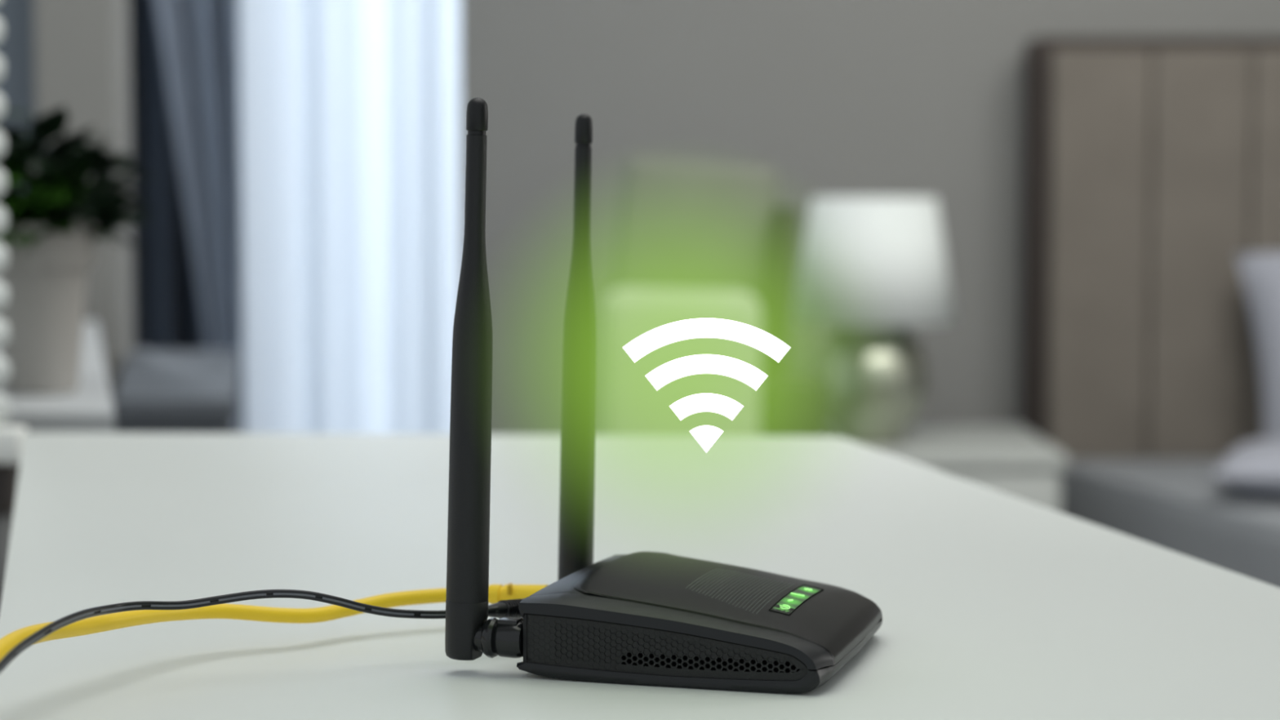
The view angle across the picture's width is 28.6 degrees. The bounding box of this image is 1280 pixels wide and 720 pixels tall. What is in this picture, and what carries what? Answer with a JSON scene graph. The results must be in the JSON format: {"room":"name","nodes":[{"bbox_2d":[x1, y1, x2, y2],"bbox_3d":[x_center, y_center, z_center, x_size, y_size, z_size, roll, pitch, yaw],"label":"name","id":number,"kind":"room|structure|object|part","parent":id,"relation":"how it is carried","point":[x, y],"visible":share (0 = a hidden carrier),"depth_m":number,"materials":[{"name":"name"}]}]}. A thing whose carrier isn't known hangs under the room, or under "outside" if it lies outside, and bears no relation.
{"room":"bedroom","nodes":[
{"label":"bedroom","id":0,"kind":"room"},
{"bbox_2d":[0,0,35,191],"bbox_3d":[-1.465,-0.612,3.124,1.470,2.600,0.080,0,4,0],"label":"wall","id":1,"kind":"structure","parent":0,"point":[17,46],"depth_m":3.10,"materials":[{"name":"grey paint"}]},
{"bbox_2d":[34,0,133,432],"bbox_3d":[-0.683,-0.607,3.064,0.094,2.600,0.100,0,4,0],"label":"wall","id":2,"kind":"structure","parent":0,"point":[82,46],"depth_m":3.04,"materials":[{"name":"grey paint"}]},
{"bbox_2d":[622,318,791,453],"bbox_3d":[0.022,0.009,0.836,0.056,0.045,0.001,0,4,0],"label":"wi-fi symbol","id":3,"kind":"object","parent":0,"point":[706,436],"visible":1,"depth_m":0.83,"materials":[{"name":"white"}]},
{"bbox_2d":[459,0,1279,435],"bbox_3d":[0.500,-0.709,4.455,5.400,2.600,0.150,0,4,0],"label":"wall","id":4,"kind":"structure","parent":0,"point":[837,98],"depth_m":4.40,"materials":[{"name":"grey paint"}]},
{"bbox_3d":[-0.430,-1.748,3.301,1.100,0.024,0.024,0,4,0],"label":"curtain rod","id":5,"kind":"object","parent":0,"visible":0},
{"bbox_2d":[153,0,244,433],"bbox_3d":[-0.669,-0.545,3.384,0.362,2.370,0.075,0,4,-2],"label":"drape","id":6,"kind":"object","parent":5,"relation":"hanging from","point":[199,39],"visible":0.48,"depth_m":3.39,"materials":[{"name":"grey fabric"}]},
{"bbox_3d":[0.500,0.870,1.377,5.400,0.100,6.620,0,4,0],"label":"floor","id":7,"kind":"structure","parent":0,"visible":0},
{"bbox_2d":[0,511,13,609],"bbox_3d":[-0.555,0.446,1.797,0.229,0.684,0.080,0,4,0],"label":"base cabinet","id":8,"kind":"object","parent":7,"relation":"on","point":[6,520],"visible":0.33,"depth_m":1.74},
{"bbox_2d":[0,462,20,514],"bbox_3d":[-0.552,0.084,1.771,0.233,0.039,0.080,0,4,0],"label":"window ledge","id":9,"kind":"object","parent":8,"relation":"on","point":[9,473],"visible":0.45,"depth_m":1.73,"materials":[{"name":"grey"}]},
{"bbox_2d":[0,0,27,463],"bbox_3d":[-0.717,-0.407,1.695,0.587,0.957,0.036,0,4,0],"label":"blind","id":10,"kind":"object","parent":9,"relation":"on","point":[11,437],"visible":0.87,"depth_m":1.72,"materials":[{"name":"white"}]},
{"bbox_3d":[-0.717,0.058,1.729,0.587,0.024,0.028,0,4,0],"label":"rail","id":11,"kind":"part","parent":10,"relation":"part of","materials":[{"name":"white"}]},
{"bbox_2d":[0,320,115,432],"bbox_3d":[-0.842,0.367,2.448,0.636,0.746,1.343,-1,4,-13],"label":"console","id":12,"kind":"object","parent":7,"relation":"on","point":[90,408],"visible":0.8,"depth_m":1.90,"materials":[{"name":"grey paint"}]},
{"bbox_2d":[0,105,155,395],"bbox_3d":[-0.480,-0.087,1.997,0.188,0.227,0.190,0,4,0],"label":"potted plant","id":13,"kind":"object","parent":12,"relation":"on","point":[51,255],"visible":0.98,"depth_m":1.97,"materials":[{"name":"green plant"}]},
{"bbox_3d":[-0.478,-0.041,2.002,0.091,0.134,0.091,0,4,0],"label":"pot","id":14,"kind":"part","parent":13,"relation":"part of","materials":[{"name":"white ceramic"}]},
{"bbox_2d":[128,0,206,349],"bbox_3d":[-0.636,-0.556,3.527,0.226,2.370,0.071,0,4,0],"label":"drape","id":15,"kind":"object","parent":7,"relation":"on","point":[166,310],"visible":0.12,"depth_m":3.55,"materials":[{"name":"grey fabric"}]},
{"bbox_2d":[114,349,239,432],"bbox_3d":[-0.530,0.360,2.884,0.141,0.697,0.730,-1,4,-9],"label":"ottoman","id":16,"kind":"object","parent":7,"relation":"on","point":[158,390],"visible":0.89,"depth_m":2.59,"materials":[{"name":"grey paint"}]},
{"bbox_2d":[239,0,461,434],"bbox_3d":[-0.377,-0.537,3.268,0.286,2.370,0.037,0,4,0],"label":"sheer curtain","id":17,"kind":"object","parent":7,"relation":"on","point":[350,109],"visible":0.59,"depth_m":3.29,"materials":[{"name":"white fabric"}]},
{"bbox_2d":[0,431,1279,719],"bbox_3d":[0.009,0.471,1.000,0.517,0.750,1.507,-1,4,-12],"label":"desk","id":18,"kind":"object","parent":7,"relation":"on","point":[993,604],"visible":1,"depth_m":1.05,"materials":[{"name":"white laminate"}]},
{"bbox_2d":[0,582,548,660],"bbox_3d":[-0.155,0.229,0.816,0.078,0.297,0.353,2,5,31],"label":"cable","id":19,"kind":"object","parent":18,"relation":"on","point":[496,593],"visible":0.66,"depth_m":0.89,"materials":[{"name":"yellow plastic"}]},
{"bbox_2d":[444,97,882,693],"bbox_3d":[0.015,0.007,0.877,0.137,0.194,0.127,1,4,17],"label":"router","id":20,"kind":"object","parent":18,"relation":"on","point":[643,617],"visible":1,"depth_m":0.84,"materials":[{"name":"black plastic"}]},
{"bbox_2d":[0,589,524,672],"bbox_3d":[-0.157,0.222,0.786,0.074,0.286,0.333,3,5,33],"label":"power cord","id":21,"kind":"object","parent":20,"relation":"attached to","point":[508,608],"visible":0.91,"depth_m":0.84,"materials":[{"name":"black rubber"}]},
{"bbox_3d":[-0.022,0.090,0.895,0.001,0.018,0.112,1,4,17],"label":"panel","id":22,"kind":"part","parent":20,"relation":"part of","materials":[{"name":"black plastic"}]},
{"bbox_2d":[527,614,803,679],"bbox_3d":[0.008,0.094,0.829,0.095,0.018,0.002,1,4,17],"label":"grille","id":23,"kind":"object","parent":20,"relation":"attached to","point":[548,640],"depth_m":0.83,"materials":[{"name":"black plastic"}]},
{"bbox_3d":[0.033,0.084,0.878,0.092,0.024,0.092,1,4,17],"label":"panel","id":24,"kind":"part","parent":20,"relation":"part of","materials":[{"name":"black plastic"}]},
{"bbox_2d":[598,155,826,435],"bbox_3d":[0.091,0.190,3.493,0.348,0.947,0.440,0,4,0],"label":"armchair","id":25,"kind":"object","parent":7,"relation":"on","point":[695,239],"visible":0.34,"depth_m":3.51,"materials":[{"name":"green fabric"}]},
{"bbox_2d":[598,287,762,435],"bbox_3d":[0.054,0.052,3.463,0.226,0.302,0.120,0,4,0],"label":"cushion","id":26,"kind":"object","parent":25,"relation":"on","point":[629,404],"depth_m":3.40,"materials":[{"name":"fabric"}]},
{"bbox_3d":[0.075,-0.165,3.598,0.242,0.255,0.100,0,4,0],"label":"backrest","id":27,"kind":"part","parent":25,"relation":"part of","materials":[{"name":"green fabric"}]},
{"bbox_3d":[0.187,-0.048,3.546,0.070,0.340,0.060,0,4,0],"label":"post","id":28,"kind":"part","parent":25,"relation":"part of","materials":[{"name":"grey wood"}]},
{"bbox_3d":[0.216,0.147,3.510,0.099,0.255,0.080,0,4,0],"label":"arm panel","id":29,"kind":"part","parent":25,"relation":"part of","materials":[{"name":"grey wood"}]},
{"bbox_2d":[825,424,1067,511],"bbox_3d":[0.470,0.376,4.018,0.347,0.500,0.480,0,4,0],"label":"nightstand","id":30,"kind":"object","parent":7,"relation":"on","point":[1012,460],"visible":0.14,"depth_m":3.80,"materials":[{"name":"grey"}]},
{"bbox_2d":[790,196,955,445],"bbox_3d":[0.365,-0.062,3.936,0.258,0.384,0.258,0,4,0],"label":"table lamp","id":31,"kind":"object","parent":30,"relation":"on","point":[873,268],"visible":0.98,"depth_m":3.86,"materials":[{"name":"white fabric"}]},
{"bbox_3d":[0.365,-0.157,3.929,0.258,0.194,0.258,0,4,0],"label":"lamp shade","id":32,"kind":"part","parent":31,"relation":"part of","materials":[{"name":"white fabric"}]},
{"bbox_3d":[0.470,0.264,3.798,0.319,0.185,0.013,0,4,0],"label":"drawer","id":33,"kind":"part","parent":30,"relation":"part of","materials":[{"name":"grey"}]},
{"bbox_2d":[1020,37,1279,587],"bbox_3d":[1.537,0.084,3.542,1.746,1.152,1.707,0,4,0],"label":"bed","id":34,"kind":"object","parent":7,"relation":"on","point":[1149,163],"visible":0.75,"depth_m":4.21,"materials":[{"name":"brown fabric"}]},
{"bbox_3d":[0.772,-0.107,4.241,0.166,0.830,0.045,0,4,0],"label":"headboard panel","id":35,"kind":"part","parent":34,"relation":"part of","materials":[{"name":"beige fabric"}]},
{"bbox_3d":[1.538,0.309,3.641,1.396,0.200,1.583,-1,4,-15],"label":"mattress","id":36,"kind":"part","parent":34,"relation":"part of","materials":[{"name":"grey fabric"}]},
{"bbox_3d":[0.940,-0.107,4.241,0.166,0.830,0.045,0,4,0],"label":"headboard panel","id":37,"kind":"part","parent":34,"relation":"part of","materials":[{"name":"beige fabric"}]},
{"bbox_2d":[1206,437,1279,497],"bbox_3d":[1.072,0.161,3.682,0.450,0.080,0.300,1,4,18],"label":"pillow","id":38,"kind":"object","parent":34,"relation":"on","point":[1252,467],"visible":1,"depth_m":3.61,"materials":[{"name":"fabric"}]},
{"bbox_2d":[1235,251,1279,439],"bbox_3d":[1.238,-0.027,4.059,0.538,0.408,0.181,1,4,7],"label":"pillow","id":39,"kind":"object","parent":34,"relation":"on","point":[1260,271],"visible":0.92,"depth_m":4.07,"materials":[{"name":"fabric"}]},
{"bbox_3d":[1.108,-0.107,4.241,0.166,0.830,0.045,0,4,0],"label":"headboard panel","id":40,"kind":"part","parent":34,"relation":"part of","materials":[{"name":"beige fabric"}]}
]}

